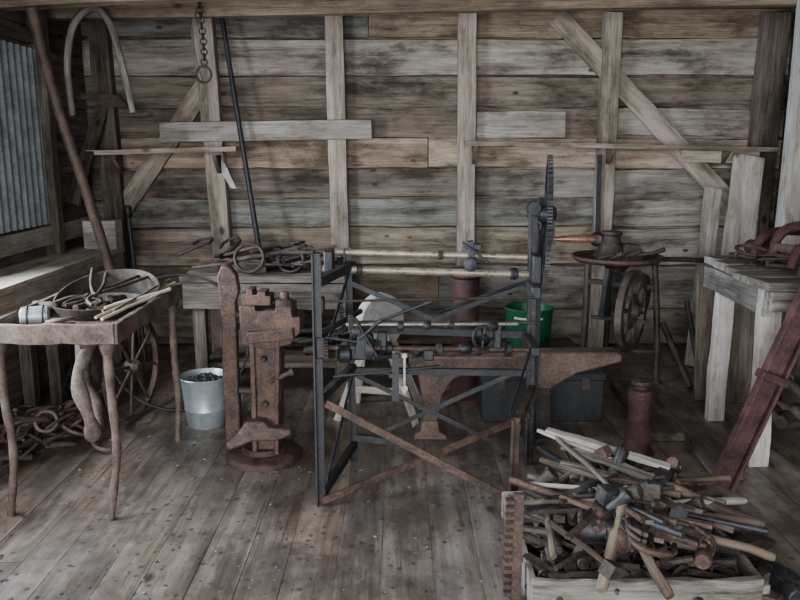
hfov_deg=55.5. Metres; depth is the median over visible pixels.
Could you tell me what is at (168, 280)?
stick
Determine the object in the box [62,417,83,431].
ring
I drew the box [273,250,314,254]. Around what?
bar
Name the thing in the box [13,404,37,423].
ring
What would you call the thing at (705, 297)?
leaning board
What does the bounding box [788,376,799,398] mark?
bar
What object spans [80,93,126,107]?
wooden bracket
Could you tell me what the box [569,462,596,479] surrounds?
sledgehammer
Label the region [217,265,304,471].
vise
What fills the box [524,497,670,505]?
wooden rod
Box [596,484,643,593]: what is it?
hammer
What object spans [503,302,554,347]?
bucket
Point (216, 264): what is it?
iron hook
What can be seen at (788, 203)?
trim
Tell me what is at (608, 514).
tongs
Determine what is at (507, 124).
plank
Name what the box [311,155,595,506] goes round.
machine
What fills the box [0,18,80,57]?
trim
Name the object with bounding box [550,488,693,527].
tongs
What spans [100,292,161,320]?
stick
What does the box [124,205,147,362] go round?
rod
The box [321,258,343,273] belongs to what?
sledgehammer
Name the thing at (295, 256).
bar
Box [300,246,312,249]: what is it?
bar
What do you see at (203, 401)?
bucket
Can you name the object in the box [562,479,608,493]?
sledgehammer
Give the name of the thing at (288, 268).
hammer
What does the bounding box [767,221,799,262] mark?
iron
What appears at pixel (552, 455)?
bar
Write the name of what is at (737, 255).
bolt
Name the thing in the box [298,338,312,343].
bar
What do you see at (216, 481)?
debris
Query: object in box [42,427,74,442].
iron hook
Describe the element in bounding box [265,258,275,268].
sledgehammer
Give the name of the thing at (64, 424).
ring
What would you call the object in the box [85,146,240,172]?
wall shelf
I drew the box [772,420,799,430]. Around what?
bar
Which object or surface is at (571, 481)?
axe
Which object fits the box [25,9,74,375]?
trim
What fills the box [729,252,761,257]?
bar
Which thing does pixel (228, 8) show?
ceiling beam
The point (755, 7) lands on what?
trim
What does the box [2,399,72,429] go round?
bar
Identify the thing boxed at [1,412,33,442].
iron hook
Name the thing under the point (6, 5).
trim
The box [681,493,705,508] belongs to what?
axe
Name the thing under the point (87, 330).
tray
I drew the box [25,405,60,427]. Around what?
horseshoe
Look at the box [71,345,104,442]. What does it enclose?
horse collar
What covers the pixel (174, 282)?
stick
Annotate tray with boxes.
[0,283,181,344]
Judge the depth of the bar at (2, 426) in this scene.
4.30 m
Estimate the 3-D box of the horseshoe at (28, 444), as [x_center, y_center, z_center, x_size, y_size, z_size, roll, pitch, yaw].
[-1.998,0.804,3.948,0.164,0.153,0.221,2,11,8]
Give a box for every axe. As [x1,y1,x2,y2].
[567,478,578,484]
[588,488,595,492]
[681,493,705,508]
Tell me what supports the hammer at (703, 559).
on the sledgehammer at (587, 534)
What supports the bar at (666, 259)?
attached to the portable forge
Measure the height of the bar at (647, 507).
0.073 m
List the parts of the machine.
post, rail, rail, rail, rail, post, rail, rail, rail, post, rail, post, post, rail, crank handle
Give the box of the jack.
[621,377,654,457]
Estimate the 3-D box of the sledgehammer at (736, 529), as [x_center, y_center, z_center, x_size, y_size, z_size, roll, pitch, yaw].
[1.343,0.958,3.195,0.168,0.077,0.077,1,11,7]
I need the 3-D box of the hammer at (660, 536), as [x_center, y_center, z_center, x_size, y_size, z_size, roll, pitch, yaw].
[1.011,0.793,2.834,0.034,0.058,0.556,6,13,27]
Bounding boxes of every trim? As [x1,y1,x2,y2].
[0,0,225,10]
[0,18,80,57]
[0,216,88,257]
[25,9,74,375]
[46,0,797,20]
[66,104,107,206]
[87,21,137,347]
[123,81,199,213]
[192,18,232,258]
[324,16,348,248]
[456,13,476,266]
[550,12,729,212]
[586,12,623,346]
[714,7,795,8]
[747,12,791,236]
[775,0,799,324]
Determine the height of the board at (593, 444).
0.090 m
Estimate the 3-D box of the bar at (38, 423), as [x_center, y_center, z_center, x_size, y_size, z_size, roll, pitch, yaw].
[-1.988,0.679,4.156,0.026,0.136,0.680,8,13,34]
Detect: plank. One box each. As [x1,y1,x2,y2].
[159,119,371,141]
[476,111,565,137]
[610,379,689,441]
[678,423,743,479]
[681,150,759,162]
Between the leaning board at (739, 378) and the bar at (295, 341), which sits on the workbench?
the bar at (295, 341)
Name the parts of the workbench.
leg, leg, panel, leg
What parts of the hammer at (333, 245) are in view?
handle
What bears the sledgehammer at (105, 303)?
on the table at (87, 330)
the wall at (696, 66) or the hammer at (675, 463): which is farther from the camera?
the wall at (696, 66)
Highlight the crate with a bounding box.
[501,491,770,599]
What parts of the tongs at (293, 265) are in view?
arm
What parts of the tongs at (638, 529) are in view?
arm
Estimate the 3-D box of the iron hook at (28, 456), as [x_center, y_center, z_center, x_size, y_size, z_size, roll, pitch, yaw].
[-2.015,0.819,3.788,0.188,0.076,0.346,2,11,9]
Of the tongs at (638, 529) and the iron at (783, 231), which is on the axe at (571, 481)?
the tongs at (638, 529)
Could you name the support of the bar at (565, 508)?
on the bar at (529, 509)
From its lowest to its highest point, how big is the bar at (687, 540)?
0.099 m
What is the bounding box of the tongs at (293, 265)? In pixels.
[246,262,309,267]
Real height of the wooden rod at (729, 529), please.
0.063 m
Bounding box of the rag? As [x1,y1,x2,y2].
[221,160,235,187]
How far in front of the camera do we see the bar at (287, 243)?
5.12 m
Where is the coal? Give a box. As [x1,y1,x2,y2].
[184,372,221,381]
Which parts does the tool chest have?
lid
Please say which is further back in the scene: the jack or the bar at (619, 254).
the bar at (619, 254)
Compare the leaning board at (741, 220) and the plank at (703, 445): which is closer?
the plank at (703, 445)
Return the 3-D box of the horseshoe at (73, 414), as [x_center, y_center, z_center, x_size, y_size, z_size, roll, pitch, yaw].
[-1.847,0.675,4.120,0.181,0.147,0.226,9,14,38]
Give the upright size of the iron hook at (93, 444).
0.069 m
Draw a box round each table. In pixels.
[0,269,181,520]
[703,255,799,466]
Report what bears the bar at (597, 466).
on the bar at (572, 533)
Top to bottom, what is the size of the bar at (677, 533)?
0.084 m
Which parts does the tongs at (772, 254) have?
arm, arm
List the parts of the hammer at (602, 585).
handle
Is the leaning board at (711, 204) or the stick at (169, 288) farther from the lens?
the leaning board at (711, 204)
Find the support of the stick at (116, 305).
on the table at (87, 330)
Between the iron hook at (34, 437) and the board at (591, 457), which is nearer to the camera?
the board at (591, 457)
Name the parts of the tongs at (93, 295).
arm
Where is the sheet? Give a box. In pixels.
[0,40,49,233]
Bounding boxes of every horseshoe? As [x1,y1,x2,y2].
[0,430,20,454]
[1,434,37,466]
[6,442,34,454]
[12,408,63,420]
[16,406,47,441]
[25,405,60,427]
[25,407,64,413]
[38,411,77,438]
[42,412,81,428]
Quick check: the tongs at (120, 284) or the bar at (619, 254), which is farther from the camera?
the bar at (619, 254)
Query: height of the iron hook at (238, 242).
0.157 m
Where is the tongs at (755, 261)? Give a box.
[750,256,773,263]
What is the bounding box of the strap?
[590,155,602,246]
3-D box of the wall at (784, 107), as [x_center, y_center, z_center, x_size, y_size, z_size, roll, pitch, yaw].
[3.046,-0.400,2.311,0.057,3.086,7.890,0,11,0]
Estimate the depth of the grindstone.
4.50 m
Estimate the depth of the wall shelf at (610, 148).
5.74 m
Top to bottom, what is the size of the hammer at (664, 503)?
0.096 m
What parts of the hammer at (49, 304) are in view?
handle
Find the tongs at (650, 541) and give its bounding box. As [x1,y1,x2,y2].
[620,472,655,551]
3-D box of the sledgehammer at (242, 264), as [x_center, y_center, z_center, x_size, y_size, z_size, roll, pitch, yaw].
[-0.976,-0.213,4.886,0.232,0.102,0.090,-2,11,-8]
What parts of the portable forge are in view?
leg, leg, leg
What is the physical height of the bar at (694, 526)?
0.046 m
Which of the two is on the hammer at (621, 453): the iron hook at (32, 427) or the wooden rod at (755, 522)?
the wooden rod at (755, 522)
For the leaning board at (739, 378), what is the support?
on the floor
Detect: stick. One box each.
[94,281,175,318]
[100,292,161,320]
[101,287,171,312]
[104,287,170,308]
[112,279,170,311]
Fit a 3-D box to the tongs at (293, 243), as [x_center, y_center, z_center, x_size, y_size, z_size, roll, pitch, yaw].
[-0.788,-0.358,5.118,0.300,0.088,0.085,0,11,0]
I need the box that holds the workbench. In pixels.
[179,263,356,399]
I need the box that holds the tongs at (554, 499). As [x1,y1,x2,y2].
[541,492,594,503]
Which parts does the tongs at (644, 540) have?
arm, arm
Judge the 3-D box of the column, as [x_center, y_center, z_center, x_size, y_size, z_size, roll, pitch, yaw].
[0.420,0.225,4.887,0.280,0.860,0.280,0,11,0]
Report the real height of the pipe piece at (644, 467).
0.095 m
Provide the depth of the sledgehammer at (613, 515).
2.73 m
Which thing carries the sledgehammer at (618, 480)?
on the wooden rod at (710, 478)
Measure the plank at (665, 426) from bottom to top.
0.057 m
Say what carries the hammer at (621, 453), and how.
on the tongs at (554, 499)
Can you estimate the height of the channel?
1.201 m
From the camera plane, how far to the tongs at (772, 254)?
4.04 m
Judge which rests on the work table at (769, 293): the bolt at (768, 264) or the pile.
the bolt at (768, 264)
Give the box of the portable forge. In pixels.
[572,230,663,383]
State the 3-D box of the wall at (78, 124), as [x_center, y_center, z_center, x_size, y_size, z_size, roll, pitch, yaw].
[-2.486,-0.400,2.311,0.057,3.086,7.890,0,11,0]
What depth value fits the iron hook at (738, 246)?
4.17 m
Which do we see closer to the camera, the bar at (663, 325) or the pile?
the pile
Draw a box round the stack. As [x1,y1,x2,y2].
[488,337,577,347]
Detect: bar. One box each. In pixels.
[0,389,102,429]
[0,404,75,443]
[0,405,61,430]
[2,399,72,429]
[16,406,78,425]
[247,243,289,251]
[256,245,299,259]
[266,255,307,267]
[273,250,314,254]
[289,335,310,344]
[298,326,312,334]
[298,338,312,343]
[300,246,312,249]
[303,345,332,355]
[509,476,706,548]
[524,498,703,514]
[524,504,560,512]
[527,473,677,526]
[537,445,589,479]
[545,466,666,524]
[550,466,645,522]
[560,493,583,504]
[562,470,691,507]
[564,513,595,539]
[577,475,585,523]
[592,480,680,533]
[593,463,601,511]
[598,253,613,259]
[611,251,622,259]
[624,250,639,258]
[638,250,659,256]
[640,463,653,524]
[642,521,684,538]
[651,247,665,255]
[653,510,713,529]
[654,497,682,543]
[660,322,692,387]
[663,257,704,262]
[684,300,694,355]
[686,485,707,490]
[688,512,767,533]
[690,492,725,504]
[690,523,710,539]
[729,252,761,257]
[772,399,784,421]
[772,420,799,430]
[773,402,799,427]
[776,400,799,421]
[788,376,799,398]
[789,374,799,385]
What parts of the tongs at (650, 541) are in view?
arm, arm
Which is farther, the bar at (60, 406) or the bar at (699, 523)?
the bar at (60, 406)
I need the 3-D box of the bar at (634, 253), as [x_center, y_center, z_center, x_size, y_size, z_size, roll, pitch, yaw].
[1.588,-0.313,5.206,0.105,0.061,0.033,0,11,2]
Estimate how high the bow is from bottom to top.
0.736 m
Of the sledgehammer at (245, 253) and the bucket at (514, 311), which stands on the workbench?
the sledgehammer at (245, 253)
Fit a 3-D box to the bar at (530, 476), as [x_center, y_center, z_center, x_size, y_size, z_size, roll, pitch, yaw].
[0.758,0.757,2.906,0.606,0.037,0.028,9,14,38]
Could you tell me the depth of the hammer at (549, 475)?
2.82 m
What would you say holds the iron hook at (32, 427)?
on the iron hook at (48, 438)
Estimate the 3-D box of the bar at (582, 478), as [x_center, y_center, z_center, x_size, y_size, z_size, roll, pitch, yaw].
[0.730,0.731,3.034,0.026,0.070,0.595,3,12,14]
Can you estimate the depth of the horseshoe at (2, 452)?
3.97 m
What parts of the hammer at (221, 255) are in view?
handle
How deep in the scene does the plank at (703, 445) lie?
4.06 m
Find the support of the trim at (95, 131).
attached to the wall at (78, 124)
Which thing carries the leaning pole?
on the floor
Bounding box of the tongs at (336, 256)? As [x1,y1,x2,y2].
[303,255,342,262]
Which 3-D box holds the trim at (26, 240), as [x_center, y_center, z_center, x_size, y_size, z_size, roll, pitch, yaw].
[-2.430,-0.456,5.287,0.057,0.136,1.550,0,11,0]
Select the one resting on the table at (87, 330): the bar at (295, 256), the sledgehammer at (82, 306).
the sledgehammer at (82, 306)
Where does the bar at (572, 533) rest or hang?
on the pipe piece
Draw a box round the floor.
[0,343,799,599]
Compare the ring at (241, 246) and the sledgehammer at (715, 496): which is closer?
the sledgehammer at (715, 496)
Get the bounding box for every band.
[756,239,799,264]
[772,242,794,253]
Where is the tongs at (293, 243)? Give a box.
[280,240,304,246]
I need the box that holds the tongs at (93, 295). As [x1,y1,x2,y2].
[86,267,107,307]
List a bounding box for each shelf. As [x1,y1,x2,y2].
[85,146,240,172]
[210,347,334,367]
[464,141,778,163]
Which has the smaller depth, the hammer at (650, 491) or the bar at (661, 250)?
the hammer at (650, 491)
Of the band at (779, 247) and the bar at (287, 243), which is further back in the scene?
the bar at (287, 243)
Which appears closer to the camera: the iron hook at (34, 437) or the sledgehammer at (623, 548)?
the sledgehammer at (623, 548)
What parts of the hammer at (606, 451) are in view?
handle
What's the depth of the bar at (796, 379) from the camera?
4.44 m
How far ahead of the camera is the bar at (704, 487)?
3.07 m
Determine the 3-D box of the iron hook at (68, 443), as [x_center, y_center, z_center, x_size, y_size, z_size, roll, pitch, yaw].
[-1.881,0.809,4.168,0.161,0.166,0.262,4,12,21]
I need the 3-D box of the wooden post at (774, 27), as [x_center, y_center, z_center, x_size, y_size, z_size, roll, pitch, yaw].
[2.846,-0.900,6.040,0.233,2.622,0.098,0,11,0]
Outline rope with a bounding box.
[191,5,205,101]
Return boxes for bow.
[64,6,135,115]
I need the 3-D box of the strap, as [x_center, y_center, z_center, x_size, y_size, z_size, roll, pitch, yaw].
[1.570,-0.779,5.995,0.122,0.721,0.027,0,11,0]
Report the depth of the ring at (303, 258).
4.87 m
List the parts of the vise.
lever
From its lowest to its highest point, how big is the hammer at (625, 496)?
0.225 m
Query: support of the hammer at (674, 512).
in the crate
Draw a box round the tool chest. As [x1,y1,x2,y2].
[476,368,605,421]
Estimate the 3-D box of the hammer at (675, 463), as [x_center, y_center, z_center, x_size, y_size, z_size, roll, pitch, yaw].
[0.939,0.664,3.262,0.510,0.101,0.120,6,13,29]
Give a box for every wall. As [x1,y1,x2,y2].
[0,9,95,268]
[80,9,792,343]
[771,8,795,227]
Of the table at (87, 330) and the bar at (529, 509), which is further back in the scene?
the table at (87, 330)
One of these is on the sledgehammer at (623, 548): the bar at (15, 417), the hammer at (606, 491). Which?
the hammer at (606, 491)
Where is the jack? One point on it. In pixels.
(637, 439)
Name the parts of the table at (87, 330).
leg, strap coil, leg, leg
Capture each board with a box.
[545,427,670,469]
[574,447,654,479]
[684,186,721,366]
[693,274,714,400]
[721,153,764,254]
[726,302,755,403]
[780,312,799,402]
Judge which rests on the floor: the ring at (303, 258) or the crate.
the crate
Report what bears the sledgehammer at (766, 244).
on the work table at (769, 293)
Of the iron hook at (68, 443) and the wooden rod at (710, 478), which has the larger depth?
the iron hook at (68, 443)
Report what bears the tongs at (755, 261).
on the work table at (769, 293)
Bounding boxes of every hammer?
[32,292,88,309]
[214,245,260,258]
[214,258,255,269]
[273,244,336,260]
[281,261,300,269]
[530,444,613,499]
[532,482,660,501]
[533,467,558,559]
[537,428,674,486]
[547,519,628,579]
[555,435,622,505]
[559,494,714,569]
[561,447,681,474]
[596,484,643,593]
[605,488,673,599]
[607,446,765,526]
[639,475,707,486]
[651,496,746,509]
[665,505,775,560]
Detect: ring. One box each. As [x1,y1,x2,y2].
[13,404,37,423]
[16,423,38,441]
[33,409,58,432]
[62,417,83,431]
[62,422,84,435]
[233,242,265,273]
[277,248,305,273]
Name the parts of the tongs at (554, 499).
arm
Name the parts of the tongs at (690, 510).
arm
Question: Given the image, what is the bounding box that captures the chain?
[195,2,211,83]
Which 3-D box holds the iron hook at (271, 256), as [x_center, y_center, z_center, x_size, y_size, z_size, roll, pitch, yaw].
[-0.936,-0.272,4.922,0.318,0.070,0.171,-6,13,-27]
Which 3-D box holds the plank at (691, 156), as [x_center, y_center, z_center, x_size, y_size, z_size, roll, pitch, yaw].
[2.500,-1.121,5.930,0.602,0.118,0.037,0,11,0]
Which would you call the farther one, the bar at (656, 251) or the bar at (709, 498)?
the bar at (656, 251)
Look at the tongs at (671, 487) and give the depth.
2.92 m
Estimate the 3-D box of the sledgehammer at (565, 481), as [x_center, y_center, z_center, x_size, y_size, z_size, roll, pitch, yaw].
[0.698,0.741,3.106,0.160,0.084,0.068,-7,13,-31]
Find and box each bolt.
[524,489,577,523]
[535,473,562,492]
[734,251,758,259]
[765,261,798,269]
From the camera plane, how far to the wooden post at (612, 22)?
5.92 m
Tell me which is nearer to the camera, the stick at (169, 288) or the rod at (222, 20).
the stick at (169, 288)
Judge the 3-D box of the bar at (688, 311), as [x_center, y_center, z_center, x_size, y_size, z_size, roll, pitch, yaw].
[2.041,0.300,5.268,0.039,0.563,0.333,-1,11,-7]
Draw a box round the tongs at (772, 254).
[757,253,789,260]
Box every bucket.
[180,368,224,429]
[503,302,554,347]
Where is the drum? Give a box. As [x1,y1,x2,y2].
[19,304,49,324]
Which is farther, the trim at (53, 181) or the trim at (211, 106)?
the trim at (211, 106)
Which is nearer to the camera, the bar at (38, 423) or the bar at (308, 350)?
the bar at (38, 423)
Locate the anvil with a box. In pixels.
[409,347,621,439]
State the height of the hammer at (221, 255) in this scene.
0.119 m
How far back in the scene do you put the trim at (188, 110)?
6.01 m
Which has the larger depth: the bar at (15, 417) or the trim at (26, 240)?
the trim at (26, 240)
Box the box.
[82,219,122,248]
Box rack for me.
[502,492,523,599]
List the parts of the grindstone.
leg, leg, leg, leg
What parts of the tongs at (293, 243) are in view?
arm, arm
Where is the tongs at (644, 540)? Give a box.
[625,518,647,543]
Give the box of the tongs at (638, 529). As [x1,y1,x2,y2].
[615,510,647,536]
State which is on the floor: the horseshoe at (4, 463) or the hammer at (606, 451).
the horseshoe at (4, 463)
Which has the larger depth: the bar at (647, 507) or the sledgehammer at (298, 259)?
the sledgehammer at (298, 259)
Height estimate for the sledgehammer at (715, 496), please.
0.070 m
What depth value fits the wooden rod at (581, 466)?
3.11 m
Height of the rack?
0.386 m
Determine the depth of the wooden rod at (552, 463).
3.09 m
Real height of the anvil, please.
0.505 m
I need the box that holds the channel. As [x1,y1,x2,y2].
[710,286,799,492]
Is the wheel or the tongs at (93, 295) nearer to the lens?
the tongs at (93, 295)
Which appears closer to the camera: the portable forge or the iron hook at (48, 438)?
the iron hook at (48, 438)
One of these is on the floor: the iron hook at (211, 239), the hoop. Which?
the hoop
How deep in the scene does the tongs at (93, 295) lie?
3.69 m
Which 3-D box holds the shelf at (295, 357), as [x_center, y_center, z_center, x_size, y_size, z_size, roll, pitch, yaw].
[-0.830,0.386,5.153,0.900,0.035,0.406,0,11,0]
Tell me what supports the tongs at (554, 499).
on the tongs at (608, 514)
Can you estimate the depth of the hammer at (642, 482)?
3.07 m
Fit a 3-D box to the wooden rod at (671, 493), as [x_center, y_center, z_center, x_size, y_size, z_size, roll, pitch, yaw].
[0.864,0.718,3.042,0.506,0.036,0.032,7,13,33]
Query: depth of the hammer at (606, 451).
3.12 m
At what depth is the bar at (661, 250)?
5.21 m
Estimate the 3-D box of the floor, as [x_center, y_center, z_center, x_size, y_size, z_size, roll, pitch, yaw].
[0.280,1.154,2.573,6.000,0.068,8.400,0,11,0]
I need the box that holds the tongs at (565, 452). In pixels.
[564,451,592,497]
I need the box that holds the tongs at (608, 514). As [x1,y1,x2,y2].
[578,502,614,523]
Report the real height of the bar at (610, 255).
0.057 m
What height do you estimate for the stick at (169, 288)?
0.054 m
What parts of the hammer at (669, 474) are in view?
handle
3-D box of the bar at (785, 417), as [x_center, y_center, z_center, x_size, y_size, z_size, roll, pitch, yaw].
[2.120,0.626,4.139,0.255,0.089,0.071,-11,15,-43]
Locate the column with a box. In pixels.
[443,266,482,405]
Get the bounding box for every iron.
[750,227,799,256]
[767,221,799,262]
[786,243,799,269]
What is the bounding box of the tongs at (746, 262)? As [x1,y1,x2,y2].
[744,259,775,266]
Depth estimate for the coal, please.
4.48 m
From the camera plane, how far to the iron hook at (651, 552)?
2.54 m
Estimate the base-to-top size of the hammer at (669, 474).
0.147 m
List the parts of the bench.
leg, panel, leg, leg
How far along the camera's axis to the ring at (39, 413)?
4.00 m
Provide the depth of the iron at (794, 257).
3.88 m
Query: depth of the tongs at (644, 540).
2.60 m
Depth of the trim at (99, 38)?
5.92 m
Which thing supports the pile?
in the crate
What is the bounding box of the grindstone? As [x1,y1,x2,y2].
[333,292,420,427]
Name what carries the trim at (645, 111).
attached to the wall at (696, 66)
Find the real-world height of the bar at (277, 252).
0.100 m
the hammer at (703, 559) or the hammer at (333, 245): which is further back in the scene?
the hammer at (333, 245)
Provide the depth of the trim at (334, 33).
5.92 m
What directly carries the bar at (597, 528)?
on the sledgehammer at (587, 534)
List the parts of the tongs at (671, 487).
arm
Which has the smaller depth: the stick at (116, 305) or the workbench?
the stick at (116, 305)
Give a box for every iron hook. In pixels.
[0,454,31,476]
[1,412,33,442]
[6,432,49,452]
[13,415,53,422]
[31,426,76,437]
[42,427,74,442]
[45,441,77,447]
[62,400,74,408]
[90,438,111,451]
[177,237,213,256]
[192,258,233,268]
[213,236,241,262]
[229,253,275,261]
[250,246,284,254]
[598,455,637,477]
[627,523,677,557]
[734,244,767,256]
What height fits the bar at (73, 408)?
0.083 m
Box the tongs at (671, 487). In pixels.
[550,475,674,514]
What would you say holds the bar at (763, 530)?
on the bar at (677, 533)
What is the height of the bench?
0.883 m
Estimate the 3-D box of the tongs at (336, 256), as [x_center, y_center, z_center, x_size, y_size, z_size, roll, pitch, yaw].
[-0.472,-0.265,4.852,0.280,0.066,0.087,2,11,10]
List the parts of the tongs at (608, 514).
arm, arm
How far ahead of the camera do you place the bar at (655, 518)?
2.71 m
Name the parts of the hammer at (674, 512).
handle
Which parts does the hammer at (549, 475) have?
handle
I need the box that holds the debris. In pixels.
[0,374,495,599]
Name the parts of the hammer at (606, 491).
handle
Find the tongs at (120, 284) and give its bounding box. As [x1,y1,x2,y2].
[62,275,148,306]
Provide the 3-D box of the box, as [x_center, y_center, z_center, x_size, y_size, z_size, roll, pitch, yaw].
[-2.200,-0.488,5.632,0.240,0.210,0.140,0,11,0]
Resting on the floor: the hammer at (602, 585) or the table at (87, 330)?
the table at (87, 330)
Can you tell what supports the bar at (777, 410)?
on the floor
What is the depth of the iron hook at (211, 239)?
4.95 m
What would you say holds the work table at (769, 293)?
on the floor
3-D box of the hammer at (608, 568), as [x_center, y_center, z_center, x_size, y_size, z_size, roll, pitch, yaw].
[0.636,0.866,2.633,0.126,0.103,0.320,-9,14,-38]
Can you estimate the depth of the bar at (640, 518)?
2.71 m
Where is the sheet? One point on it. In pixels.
(23, 184)
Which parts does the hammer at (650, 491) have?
handle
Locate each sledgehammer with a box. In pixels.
[73,303,86,309]
[86,300,108,309]
[106,294,127,304]
[229,251,265,256]
[232,259,266,273]
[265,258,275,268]
[287,257,310,269]
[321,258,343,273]
[559,474,568,483]
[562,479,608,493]
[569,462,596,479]
[579,516,640,541]
[592,505,629,553]
[605,476,641,484]
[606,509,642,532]
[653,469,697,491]
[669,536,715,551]
[708,495,725,512]
[723,528,741,534]
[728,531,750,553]
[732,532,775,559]
[744,239,769,251]
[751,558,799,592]
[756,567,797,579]
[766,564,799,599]
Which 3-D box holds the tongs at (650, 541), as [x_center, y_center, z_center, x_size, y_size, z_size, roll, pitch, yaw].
[0.854,0.774,2.841,0.086,0.066,0.544,1,11,6]
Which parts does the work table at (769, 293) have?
leg, leg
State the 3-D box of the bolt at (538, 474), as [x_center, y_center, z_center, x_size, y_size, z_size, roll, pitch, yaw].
[0.629,0.751,3.014,0.203,0.083,0.063,9,14,39]
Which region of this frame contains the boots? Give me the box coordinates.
[593,230,643,260]
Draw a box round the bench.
[0,246,125,416]
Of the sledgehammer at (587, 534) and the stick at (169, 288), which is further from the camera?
the stick at (169, 288)
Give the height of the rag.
0.240 m
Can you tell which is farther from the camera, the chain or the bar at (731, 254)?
the chain
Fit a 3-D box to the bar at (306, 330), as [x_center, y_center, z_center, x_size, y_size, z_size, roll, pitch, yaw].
[-0.727,0.210,5.112,0.317,0.066,0.058,-1,11,-7]
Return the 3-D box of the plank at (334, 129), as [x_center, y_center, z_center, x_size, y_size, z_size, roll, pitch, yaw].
[-1.040,-1.313,5.892,1.642,0.177,0.042,0,11,0]
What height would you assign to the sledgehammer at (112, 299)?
0.064 m
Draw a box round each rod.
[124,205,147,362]
[219,18,260,244]
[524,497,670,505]
[539,457,703,514]
[560,459,703,494]
[583,469,681,498]
[587,500,759,525]
[671,474,730,481]
[713,523,734,533]
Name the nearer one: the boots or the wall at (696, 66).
the boots
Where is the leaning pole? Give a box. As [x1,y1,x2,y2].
[25,7,146,383]
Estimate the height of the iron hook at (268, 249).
0.094 m
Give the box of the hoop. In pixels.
[114,274,248,410]
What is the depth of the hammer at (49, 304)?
3.62 m

